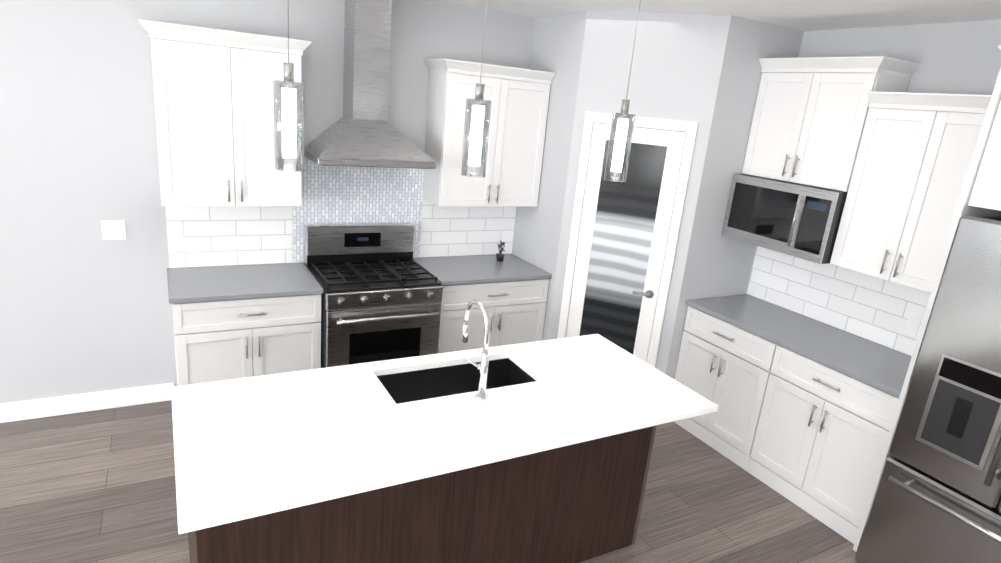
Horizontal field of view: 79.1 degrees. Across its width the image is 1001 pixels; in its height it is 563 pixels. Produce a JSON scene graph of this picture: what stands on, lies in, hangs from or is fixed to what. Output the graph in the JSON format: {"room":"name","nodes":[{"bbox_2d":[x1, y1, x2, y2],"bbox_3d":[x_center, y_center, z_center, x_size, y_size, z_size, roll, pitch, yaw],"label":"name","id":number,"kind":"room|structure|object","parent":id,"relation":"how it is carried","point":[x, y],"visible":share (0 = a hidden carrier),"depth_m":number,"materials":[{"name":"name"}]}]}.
{"room":"kitchen","nodes":[
{"label":"kitchen","id":0,"kind":"room"},
{"bbox_2d":[0,400,856,562],"bbox_3d":[-1.185,1.901,0.846,9.240,0.100,7.240,-4,19,-29],"label":"floor","id":1,"kind":"structure","parent":0,"point":[97,486],"depth_m":3.27,"materials":[{"name":"brown wood"}]},
{"bbox_2d":[172,294,320,385],"bbox_3d":[-1.633,0.436,3.905,0.815,0.890,0.634,-4,19,-29],"label":"base cabinet","id":2,"kind":"object","parent":1,"relation":"on","point":[219,340],"visible":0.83,"depth_m":3.60,"materials":[{"name":"white wood"}]},
{"bbox_2d":[167,262,322,303],"bbox_3d":[-1.599,-0.006,3.776,0.834,0.030,0.623,-4,19,-29],"label":"countertop","id":3,"kind":"structure","parent":2,"relation":"on","point":[205,283],"depth_m":3.70,"materials":[{"name":"grey stone"}]},
{"bbox_2d":[188,474,458,562],"bbox_3d":[-0.770,0.936,2.528,0.952,0.869,0.635,-4,19,-29],"label":"base cabinet","id":4,"kind":"object","parent":1,"relation":"on","point":[414,522],"depth_m":2.27,"materials":[{"name":"brown wood"}]},
{"bbox_2d":[305,223,442,367],"bbox_3d":[-0.885,0.262,4.191,0.770,1.195,0.728,-4,19,-29],"label":"range","id":5,"kind":"object","parent":1,"relation":"on","point":[382,297],"visible":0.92,"depth_m":4.00,"materials":[{"name":"grey metal"}]},
{"bbox_2d":[438,279,548,353],"bbox_3d":[-0.194,0.340,4.691,0.892,0.890,0.634,-4,19,-29],"label":"base cabinet","id":6,"kind":"object","parent":1,"relation":"on","point":[515,310],"visible":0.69,"depth_m":4.41,"materials":[{"name":"white wood"}]},
{"bbox_2d":[413,254,551,285],"bbox_3d":[-0.156,-0.102,4.565,0.896,0.030,0.623,-4,19,-29],"label":"countertop","id":7,"kind":"structure","parent":6,"relation":"on","point":[457,270],"depth_m":4.49,"materials":[{"name":"grey stone"}]},
{"bbox_2d":[496,241,504,261],"bbox_3d":[0.003,-0.237,4.735,0.088,0.159,0.089,-4,19,-29],"label":"potted plant","id":8,"kind":"object","parent":7,"relation":"on","point":[500,256],"visible":1,"depth_m":4.73,"materials":[{"name":"black plant"}]},
{"bbox_2d":[451,426,656,562],"bbox_3d":[0.113,0.877,3.011,1.072,0.869,0.635,-4,19,-29],"label":"base cabinet","id":9,"kind":"object","parent":1,"relation":"on","point":[583,502],"depth_m":2.76,"materials":[{"name":"brown wood"}]},
{"bbox_2d":[171,334,717,533],"bbox_3d":[-0.175,0.505,2.581,2.145,0.030,0.890,-4,19,-29],"label":"countertop","id":10,"kind":"structure","parent":9,"relation":"on","point":[257,446],"depth_m":2.34,"materials":[{"name":"white stone"}]},
{"bbox_2d":[377,358,535,403],"bbox_3d":[-0.203,0.560,2.813,0.726,0.208,0.346,-4,19,-29],"label":"undermount sink basin","id":11,"kind":"object","parent":10,"relation":"in","point":[409,386],"visible":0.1,"depth_m":2.95,"materials":[{"name":"black metal"}]},
{"bbox_2d":[461,299,489,400],"bbox_3d":[-0.130,0.278,2.591,0.105,0.405,0.241,-4,19,-29],"label":"gooseneck faucet","id":12,"kind":"object","parent":10,"relation":"on","point":[481,394],"visible":1,"depth_m":2.54,"materials":[{"name":"silver metal"}]},
{"bbox_2d":[673,306,777,470],"bbox_3d":[1.683,0.669,4.181,0.634,0.890,0.721,-4,19,-29],"label":"base cabinet","id":13,"kind":"object","parent":1,"relation":"on","point":[725,366],"visible":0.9,"depth_m":3.98,"materials":[{"name":"white wood"}]},
{"bbox_2d":[747,345,898,543],"bbox_3d":[2.030,0.881,3.573,0.634,0.890,0.734,-4,19,-29],"label":"base cabinet","id":14,"kind":"object","parent":1,"relation":"on","point":[822,432],"visible":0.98,"depth_m":3.41,"materials":[{"name":"white wood"}]},
{"bbox_2d":[686,294,911,397],"bbox_3d":[1.904,0.335,3.747,0.623,0.030,1.459,-4,19,-29],"label":"countertop","id":15,"kind":"structure","parent":14,"relation":"on","point":[876,365],"depth_m":3.65,"materials":[{"name":"grey stone"}]},
{"bbox_2d":[853,45,1000,551],"bbox_3d":[2.521,0.362,2.580,0.663,2.530,1.118,-4,19,-29],"label":"cabinet","id":16,"kind":"object","parent":1,"relation":"on","point":[981,195],"visible":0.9,"depth_m":2.66,"materials":[{"name":"white wood"}]},
{"bbox_2d":[854,215,1000,562],"bbox_3d":[2.392,0.701,2.633,0.812,1.830,0.910,-4,19,-29],"label":"refrigerator","id":17,"kind":"object","parent":1,"relation":"on","point":[937,497],"visible":1,"depth_m":2.65,"materials":[{"name":"grey metal"}]},
{"bbox_2d":[0,0,1000,402],"bbox_3d":[-1.056,0.545,0.445,9.240,2.740,7.240,-4,19,-29],"label":"wall","id":18,"kind":"structure","parent":0,"point":[84,306],"depth_m":3.76,"materials":[{"name":"grey paint"}]},
{"bbox_2d":[0,383,173,422],"bbox_3d":[-4.465,0.889,2.818,5.199,0.125,0.022,-4,19,-29],"label":"baseboard","id":19,"kind":"structure","parent":18,"relation":"attached to","point":[52,406],"depth_m":3.80,"materials":[{"name":"white wood"}]},
{"bbox_2d":[101,220,125,239],"bbox_3d":[-2.318,-0.308,3.632,0.120,0.120,0.008,-4,19,-29],"label":"switch plate","id":20,"kind":"object","parent":18,"relation":"attached to","point":[113,229],"visible":1,"depth_m":3.63,"materials":[{"name":"white plastic"}]},
{"bbox_2d":[139,19,310,205],"bbox_3d":[-1.604,-0.953,3.592,0.860,0.975,0.373,-4,19,-29],"label":"upper cabinet","id":21,"kind":"object","parent":18,"relation":"attached to","point":[213,101],"visible":0.98,"depth_m":3.44,"materials":[{"name":"white wood"}]},
{"bbox_2d":[166,199,515,267],"bbox_3d":[-0.981,-0.376,4.370,2.497,0.452,0.008,-4,19,-29],"label":"tile backsplash","id":22,"kind":"structure","parent":18,"relation":"attached to","point":[200,236],"depth_m":4.06,"materials":[{"name":"white tile"}]},
{"bbox_2d":[293,157,423,262],"bbox_3d":[-0.998,-0.507,4.314,0.928,0.731,0.008,-4,19,-29],"label":"backsplash","id":23,"kind":"structure","parent":18,"relation":"attached to","point":[350,195],"depth_m":4.27,"materials":[{"name":"tile"}]},
{"bbox_2d":[302,0,435,168],"bbox_3d":[-0.822,-1.303,3.853,0.760,1.087,0.478,-4,19,-29],"label":"hood chimney","id":24,"kind":"object","parent":18,"relation":"attached to","point":[362,132],"visible":0.92,"depth_m":3.83,"materials":[{"name":"silver metal"}]},
{"bbox_2d":[422,58,555,206],"bbox_3d":[-0.115,-1.053,4.406,0.859,0.975,0.373,-4,19,-29],"label":"upper cabinet","id":25,"kind":"object","parent":18,"relation":"attached to","point":[518,98],"visible":1,"depth_m":4.29,"materials":[{"name":"white wood"}]},
{"bbox_2d":[557,112,697,367],"bbox_3d":[0.824,-0.079,4.282,0.472,2.105,0.588,-4,19,-29],"label":"door","id":26,"kind":"structure","parent":18,"relation":"in","point":[623,237],"depth_m":4.20,"materials":[{"name":"white wood"}]},
{"bbox_2d":[742,56,921,191],"bbox_3d":[1.971,-0.971,3.727,0.373,0.730,0.796,-4,19,-29],"label":"upper cabinet","id":27,"kind":"object","parent":18,"relation":"attached to","point":[809,120],"visible":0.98,"depth_m":3.61,"materials":[{"name":"white wood"}]},
{"bbox_2d":[722,174,847,263],"bbox_3d":[1.878,-0.422,3.893,0.441,0.421,0.743,-4,19,-29],"label":"microwave","id":28,"kind":"object","parent":27,"relation":"attached to","point":[801,221],"visible":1,"depth_m":3.73,"materials":[{"name":"grey metal"}]},
{"bbox_2d":[747,246,930,355],"bbox_3d":[2.196,0.086,3.827,0.008,0.452,1.460,-4,19,-29],"label":"tile backsplash","id":29,"kind":"structure","parent":18,"relation":"attached to","point":[873,308],"depth_m":3.86,"materials":[{"name":"white tile"}]},
{"bbox_2d":[903,316,920,337],"bbox_3d":[2.378,0.263,3.500,0.004,0.115,0.070,-4,19,-29],"label":"outlet","id":30,"kind":"object","parent":29,"relation":"attached to","point":[912,326],"visible":1,"depth_m":3.50,"materials":[{"name":"white plastic"}]},
{"bbox_2d":[830,91,991,292],"bbox_3d":[2.279,-0.476,3.224,0.373,0.975,0.702,-4,19,-29],"label":"upper cabinet","id":31,"kind":"object","parent":18,"relation":"attached to","point":[915,154],"visible":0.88,"depth_m":3.18,"materials":[{"name":"white wood"}]},
{"bbox_2d":[438,0,1000,30],"bbox_3d":[-0.927,-0.821,0.041,9.240,0.120,7.240,-4,19,-29],"label":"ceiling","id":32,"kind":"structure","parent":0,"point":[808,15],"depth_m":3.40,"materials":[{"name":"white paint"}]},
{"bbox_2d":[273,0,303,171],"bbox_3d":[-0.660,-0.803,1.883,0.120,0.904,0.120,-4,19,-29],"label":"pendant light","id":33,"kind":"object","parent":32,"relation":"hanging from","point":[289,138],"visible":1,"depth_m":1.95,"materials":[{"name":"glass"}]},
{"bbox_2d":[461,0,491,177],"bbox_3d":[-0.063,-0.833,2.177,0.120,0.904,0.120,-4,19,-29],"label":"pendant light","id":34,"kind":"object","parent":32,"relation":"hanging from","point":[477,119],"visible":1,"depth_m":2.24,"materials":[{"name":"glass"}]},
{"bbox_2d":[604,0,640,181],"bbox_3d":[0.531,-0.865,2.474,0.120,0.904,0.120,-4,19,-29],"label":"pendant light","id":35,"kind":"object","parent":32,"relation":"hanging from","point":[624,117],"visible":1,"depth_m":2.54,"materials":[{"name":"glass"}]}
]}

